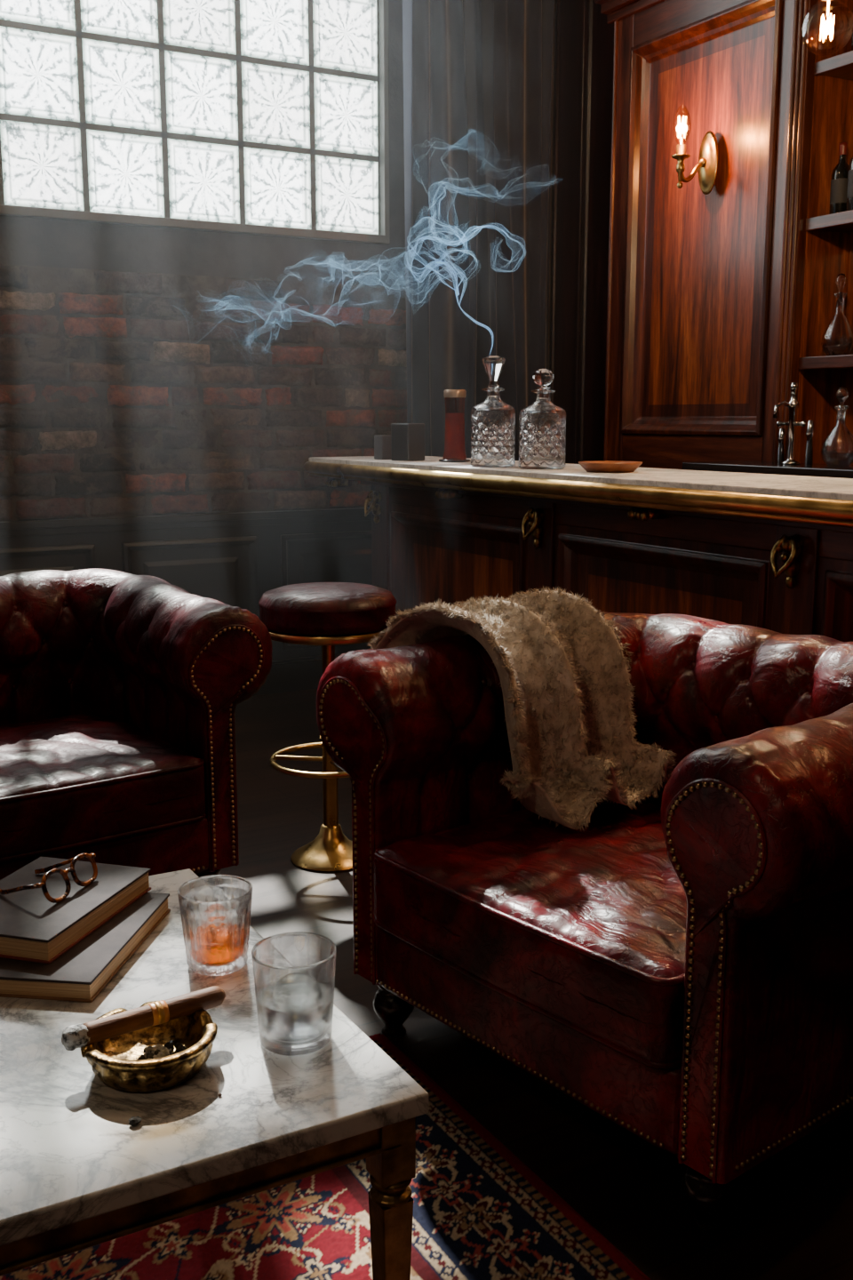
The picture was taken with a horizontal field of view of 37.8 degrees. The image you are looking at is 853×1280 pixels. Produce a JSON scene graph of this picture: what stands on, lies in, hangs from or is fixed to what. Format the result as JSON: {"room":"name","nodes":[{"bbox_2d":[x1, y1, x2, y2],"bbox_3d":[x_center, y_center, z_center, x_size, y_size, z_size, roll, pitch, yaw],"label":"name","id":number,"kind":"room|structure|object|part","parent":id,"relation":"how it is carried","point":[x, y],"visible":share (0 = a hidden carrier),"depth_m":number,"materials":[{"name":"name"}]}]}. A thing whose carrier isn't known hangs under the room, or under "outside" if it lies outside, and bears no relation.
{"room":"bar","nodes":[
{"label":"bar","id":0,"kind":"room"},
{"bbox_2d":[0,0,556,389],"bbox_3d":[-1.949,-2.019,4.892,6.700,4.800,0.200,-6,12,-29],"label":"wall","id":1,"kind":"structure","parent":0,"point":[25,241],"depth_m":5.49,"materials":[{"name":"paint"}]},
{"bbox_2d":[0,507,372,660],"bbox_3d":[-1.736,-0.069,5.208,6.640,0.850,0.085,-6,12,-29],"label":"wainscoting","id":2,"kind":"structure","parent":1,"relation":"attached to","point":[232,559],"depth_m":5.60,"materials":[{"name":"black wood"}]},
{"bbox_2d":[0,0,379,234],"bbox_3d":[-1.282,-2.990,5.069,2.424,2.474,0.098,-6,12,-29],"label":"window frame","id":3,"kind":"structure","parent":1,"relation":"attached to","point":[83,125],"depth_m":5.32,"materials":[{"name":"grey metal"}]},
{"bbox_2d":[0,0,389,244],"bbox_3d":[-1.255,-2.980,5.012,2.450,2.510,0.085,-6,12,-29],"label":"window","id":4,"kind":"structure","parent":1,"relation":"in","point":[383,4],"depth_m":5.57,"materials":[{"name":"grey paint"}]},
{"bbox_2d":[0,0,378,234],"bbox_3d":[-1.263,-2.984,5.035,2.376,2.426,0.036,-6,12,-29],"label":"window panes","id":5,"kind":"object","parent":4,"relation":"in","point":[42,164],"visible":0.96,"depth_m":5.38,"materials":[{"name":"white glass"}]},
{"bbox_2d":[0,265,407,520],"bbox_3d":[-2.258,-0.945,4.769,5.459,1.028,0.040,-6,12,-29],"label":"brickwork","id":6,"kind":"object","parent":1,"relation":"attached to","point":[17,276],"visible":0.82,"depth_m":5.44,"materials":[{"name":"brick"}]},
{"bbox_2d":[0,264,407,521],"bbox_3d":[-2.356,-0.940,4.733,5.250,1.030,0.010,-6,12,-29],"label":"mortar","id":7,"kind":"object","parent":1,"relation":"attached to","point":[41,279],"visible":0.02,"depth_m":5.45,"materials":[{"name":"concrete"}]},
{"bbox_2d":[252,653,342,695],"bbox_3d":[-1.889,0.286,5.195,6.300,0.155,0.065,-6,12,-29],"label":"baseboard","id":8,"kind":"structure","parent":1,"relation":"attached to","point":[304,673],"depth_m":5.86,"materials":[{"name":"black wood"}]},
{"bbox_2d":[402,0,554,460],"bbox_3d":[0.260,-2.152,5.843,0.904,4.688,0.221,-4,11,-23],"label":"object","id":9,"kind":"object","parent":1,"relation":"hanging from","point":[484,67],"visible":0.57,"depth_m":5.86,"materials":[{"name":"wood"}]},
{"bbox_2d":[173,121,552,353],"bbox_3d":[-0.252,-1.444,4.532,1.407,0.822,0.413,-1,10,-6],"label":"smoke","id":10,"kind":"object","parent":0,"point":[457,292],"visible":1,"depth_m":4.48,"materials":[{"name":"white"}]},
{"bbox_2d":[218,688,852,1279],"bbox_3d":[-0.161,0.947,2.212,6.700,0.100,7.460,-6,12,-29],"label":"floor","id":11,"kind":"structure","parent":0,"point":[790,1217],"depth_m":2.26,"materials":[{"name":"brown wood"}]},
{"bbox_2d":[0,568,272,879],"bbox_3d":[-1.117,0.286,3.237,1.192,0.841,0.925,-7,12,-35],"label":"armchair","id":12,"kind":"object","parent":11,"relation":"on","point":[121,692],"visible":0.94,"depth_m":3.15,"materials":[{"name":"leather"}]},
{"bbox_2d":[0,712,205,864],"bbox_3d":[-1.045,0.370,3.154,0.766,0.224,0.684,-7,12,-35],"label":"seat cushion","id":13,"kind":"object","parent":12,"relation":"on","point":[103,785],"depth_m":3.02,"materials":[{"name":"leather"}]},
{"bbox_3d":[-0.875,0.556,2.950,0.780,0.150,0.040,-7,12,-35],"label":"rail","id":14,"kind":"part","parent":12,"relation":"part of","materials":[{"name":"leather"}]},
{"bbox_3d":[-1.088,0.512,3.240,0.930,0.145,0.720,-7,12,-35],"label":"under frame","id":15,"kind":"part","parent":12,"relation":"part of","materials":[{"name":"red leather"}]},
{"bbox_2d":[0,1032,650,1279],"bbox_3d":[-0.357,1.113,0.956,2.113,0.010,2.650,-6,12,-29],"label":"rug","id":16,"kind":"object","parent":11,"relation":"on","point":[480,1212],"visible":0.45,"depth_m":1.96,"materials":[{"name":"fabric"}]},
{"bbox_2d":[0,868,428,1279],"bbox_3d":[-0.685,0.750,1.627,1.095,0.467,0.865,-6,12,-29],"label":"coffee table","id":17,"kind":"object","parent":16,"relation":"on","point":[76,1175],"visible":0.82,"depth_m":1.46,"materials":[{"name":"white stone"}]},
{"bbox_2d":[0,892,170,1002],"bbox_3d":[-0.553,0.452,1.879,0.231,0.030,0.328,1,10,7],"label":"book","id":18,"kind":"object","parent":17,"relation":"on","point":[83,972],"visible":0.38,"depth_m":1.77,"materials":[{"name":"grey fabric"}]},
{"bbox_2d":[0,856,151,963],"bbox_3d":[-0.593,0.410,1.922,0.211,0.036,0.297,3,11,16],"label":"book","id":19,"kind":"object","parent":18,"relation":"on","point":[33,928],"visible":0.9,"depth_m":1.89,"materials":[{"name":"grey paper"}]},
{"bbox_2d":[0,852,97,903],"bbox_3d":[-0.593,0.365,1.940,0.112,0.046,0.149,4,11,19],"label":"eyeglasses","id":20,"kind":"object","parent":19,"relation":"on","point":[52,869],"visible":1,"depth_m":1.92,"materials":[{"name":"gold metal"}]},
{"bbox_2d":[128,1115,141,1126],"bbox_3d":[-0.331,0.546,1.413,0.015,0.009,0.013,-6,12,-29],"label":"crumb","id":21,"kind":"object","parent":17,"relation":"on","point":[133,1120],"visible":1,"depth_m":1.41,"materials":[{"name":"black"}]},
{"bbox_2d":[80,1000,217,1092],"bbox_3d":[-0.341,0.504,1.535,0.165,0.048,0.165,-6,12,-29],"label":"ashtray","id":22,"kind":"object","parent":17,"relation":"on","point":[168,1054],"visible":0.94,"depth_m":1.51,"materials":[{"name":"gold metal"}]},
{"bbox_2d":[61,985,225,1049],"bbox_3d":[-0.351,0.471,1.556,0.212,0.030,0.030,-7,12,-34],"label":"cigar","id":23,"kind":"object","parent":22,"relation":"on","point":[78,1036],"visible":1,"depth_m":1.54,"materials":[{"name":"brown plant"}]},
{"bbox_3d":[-0.683,0.763,1.631,1.072,0.439,0.847,-6,12,-29],"label":"table frame","id":24,"kind":"part","parent":17,"relation":"part of","materials":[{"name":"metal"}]},
{"bbox_2d":[177,874,252,975],"bbox_3d":[-0.307,0.418,1.818,0.108,0.118,0.108,-10,14,-43],"label":"glass","id":25,"kind":"object","parent":17,"relation":"on","point":[215,909],"visible":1,"depth_m":1.78,"materials":[{"name":"white"}]},
{"bbox_2d":[251,931,336,1055],"bbox_3d":[-0.169,0.454,1.595,0.108,0.125,0.108,3,11,16],"label":"glass","id":26,"kind":"object","parent":17,"relation":"on","point":[294,972],"visible":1,"depth_m":1.56,"materials":[{"name":"white"}]},
{"bbox_2d":[258,582,396,872],"bbox_3d":[-0.279,0.244,3.577,0.388,0.804,0.388,-6,12,-29],"label":"bar stool","id":27,"kind":"object","parent":11,"relation":"on","point":[328,615],"visible":0.72,"depth_m":3.42,"materials":[{"name":"red leather"}]},
{"bbox_2d":[304,456,852,646],"bbox_3d":[0.842,0.065,3.740,0.608,1.100,4.728,-6,12,-29],"label":"bar counter","id":28,"kind":"object","parent":11,"relation":"on","point":[768,551],"depth_m":3.77,"materials":[{"name":"brown wood"}]},
{"bbox_2d":[374,434,391,459],"bbox_3d":[-0.181,-0.807,5.214,0.056,0.100,0.060,-9,13,-40],"label":"box","id":29,"kind":"object","parent":28,"relation":"on","point":[382,444],"visible":0.8,"depth_m":5.19,"materials":[{"name":"grey"}]},
{"bbox_2d":[391,423,424,461],"bbox_3d":[-0.075,-0.806,5.065,0.100,0.150,0.100,9,14,43],"label":"box","id":30,"kind":"object","parent":28,"relation":"on","point":[407,439],"visible":1,"depth_m":5.03,"materials":[{"name":"grey"}]},
{"bbox_2d":[439,389,471,462],"bbox_3d":[0.112,-0.844,4.909,0.128,0.280,0.128,-6,12,-29],"label":"jar","id":31,"kind":"object","parent":28,"relation":"on","point":[454,399],"visible":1,"depth_m":4.88,"materials":[{"name":"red glass"}]},
{"bbox_3d":[0.112,-0.968,4.887,0.088,0.030,0.088,-6,12,-29],"label":"lid","id":32,"kind":"part","parent":31,"relation":"part of","materials":[{"name":"beige"}]},
{"bbox_2d":[471,355,515,467],"bbox_3d":[0.236,-0.808,4.403,0.158,0.385,0.158,-8,13,-36],"label":"decanter","id":33,"kind":"object","parent":28,"relation":"on","point":[492,428],"visible":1,"depth_m":4.36,"materials":[{"name":"white"}]},
{"bbox_2d":[519,368,567,469],"bbox_3d":[0.395,-0.751,4.231,0.164,0.335,0.164,-6,12,-29],"label":"decanter","id":34,"kind":"object","parent":28,"relation":"on","point":[542,428],"visible":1,"depth_m":4.18,"materials":[{"name":"white"}]},
{"bbox_2d":[578,460,642,472],"bbox_3d":[0.590,-0.556,3.998,0.204,0.032,0.204,-6,12,-29],"label":"wood tray","id":35,"kind":"object","parent":28,"relation":"on","point":[594,466],"visible":1,"depth_m":3.93,"materials":[{"name":"brown wood"}]},
{"bbox_2d":[316,611,852,1234],"bbox_3d":[0.469,0.426,2.452,0.925,0.841,1.192,-8,13,-38],"label":"armchair","id":36,"kind":"object","parent":11,"relation":"on","point":[677,965],"visible":0.9,"depth_m":2.12,"materials":[{"name":"leather"}]},
{"bbox_2d":[368,585,677,831],"bbox_3d":[0.223,0.113,2.680,0.470,0.449,0.580,-9,14,-41],"label":"throw blanket","id":37,"kind":"object","parent":36,"relation":"on","point":[561,665],"visible":0.94,"depth_m":2.56,"materials":[{"name":"beige fabric"}]},
{"bbox_3d":[0.153,0.684,2.235,0.040,0.150,0.780,-8,13,-38],"label":"rail","id":38,"kind":"part","parent":36,"relation":"part of","materials":[{"name":"leather"}]},
{"bbox_2d":[373,797,687,1069],"bbox_3d":[0.378,0.506,2.389,0.684,0.224,0.766,-8,13,-38],"label":"seat cushion","id":39,"kind":"object","parent":36,"relation":"on","point":[579,939],"depth_m":2.21,"materials":[{"name":"leather"}]},
{"bbox_2d":[682,460,852,478],"bbox_3d":[1.808,0.026,3.961,0.343,1.100,2.640,-6,12,-29],"label":"countertop","id":40,"kind":"structure","parent":11,"relation":"on","point":[823,470],"depth_m":4.54,"materials":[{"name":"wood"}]},
{"bbox_2d":[773,382,815,464],"bbox_3d":[1.369,-0.806,4.629,0.151,0.302,0.154,3,11,18],"label":"tap","id":41,"kind":"object","parent":40,"relation":"on","point":[793,405],"visible":1,"depth_m":4.61,"materials":[{"name":"silver metal"}]},
{"bbox_2d":[821,387,852,465],"bbox_3d":[1.498,-0.771,4.499,0.125,0.280,0.126,-6,12,-29],"label":"glass carafe","id":42,"kind":"object","parent":40,"relation":"on","point":[837,448],"visible":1,"depth_m":4.47,"materials":[{"name":"clear glass"}]},
{"bbox_2d":[799,50,852,464],"bbox_3d":[1.948,-1.877,4.120,0.289,4.790,1.515,-6,12,-29],"label":"shelf unit","id":43,"kind":"object","parent":11,"relation":"on","point":[841,66],"visible":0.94,"depth_m":4.73,"materials":[{"name":"brown wood"}]},
{"bbox_2d":[821,273,852,355],"bbox_3d":[1.585,-1.246,4.774,0.121,0.310,0.122,-6,12,-29],"label":"glass carafe","id":44,"kind":"object","parent":43,"relation":"on","point":[837,339],"visible":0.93,"depth_m":4.75,"materials":[{"name":"clear glass"}]},
{"bbox_2d":[829,142,848,214],"bbox_3d":[1.579,-1.747,4.733,0.077,0.271,0.077,-6,12,-29],"label":"wine bottle","id":45,"kind":"object","parent":43,"relation":"on","point":[840,174],"visible":0.77,"depth_m":4.71,"materials":[{"name":"black glass"}]},
{"bbox_2d":[847,156,852,210],"bbox_3d":[1.613,-1.744,4.631,0.081,0.301,0.081,-6,12,-29],"label":"wine bottle","id":46,"kind":"object","parent":43,"relation":"on","point":[850,195],"visible":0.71,"depth_m":4.63,"materials":[{"name":"black glass"}]},
{"bbox_2d":[851,24,852,50],"bbox_3d":[1.619,-2.293,4.606,0.077,0.271,0.077,-6,12,-29],"label":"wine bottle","id":47,"kind":"object","parent":43,"relation":"on","point":[852,24],"visible":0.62,"depth_m":4.62,"materials":[{"name":"black"}]},
{"bbox_2d":[594,0,852,469],"bbox_3d":[1.179,-2.080,5.262,0.484,4.790,1.251,-6,12,-29],"label":"wall","id":48,"kind":"structure","parent":0,"point":[716,300],"depth_m":5.16,"materials":[{"name":"brown wood"}]},
{"bbox_2d":[672,115,719,194],"bbox_3d":[1.087,-2.009,5.098,0.188,0.337,0.116,-6,12,-29],"label":"wall sconce","id":49,"kind":"object","parent":48,"relation":"attached to","point":[707,167],"depth_m":5.11,"materials":[{"name":"gold metal"}]},
{"bbox_3d":[-0.161,-3.877,1.352,6.700,0.100,7.460,-6,12,-29],"label":"ceiling","id":50,"kind":"structure","parent":0,"visible":0},
{"bbox_2d":[819,0,834,41],"bbox_3d":[1.037,-2.800,3.003,0.132,2.601,0.132,-6,12,-29],"label":"pendant bulb","id":51,"kind":"object","parent":50,"relation":"hanging from","point":[828,1],"visible":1,"depth_m":3.21,"materials":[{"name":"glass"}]},
{"bbox_3d":[2.667,-1.746,3.358,0.200,4.800,7.060,-6,12,-29],"label":"wall","id":52,"kind":"structure","parent":0,"visible":0},
{"bbox_2d":[550,0,614,463],"bbox_3d":[0.862,-2.225,6.045,0.255,4.800,0.530,-6,12,-29],"label":"panelling","id":53,"kind":"object","parent":52,"relation":"attached to","point":[585,38],"visible":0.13,"depth_m":6.04,"materials":[{"name":"red wood"}]}
]}

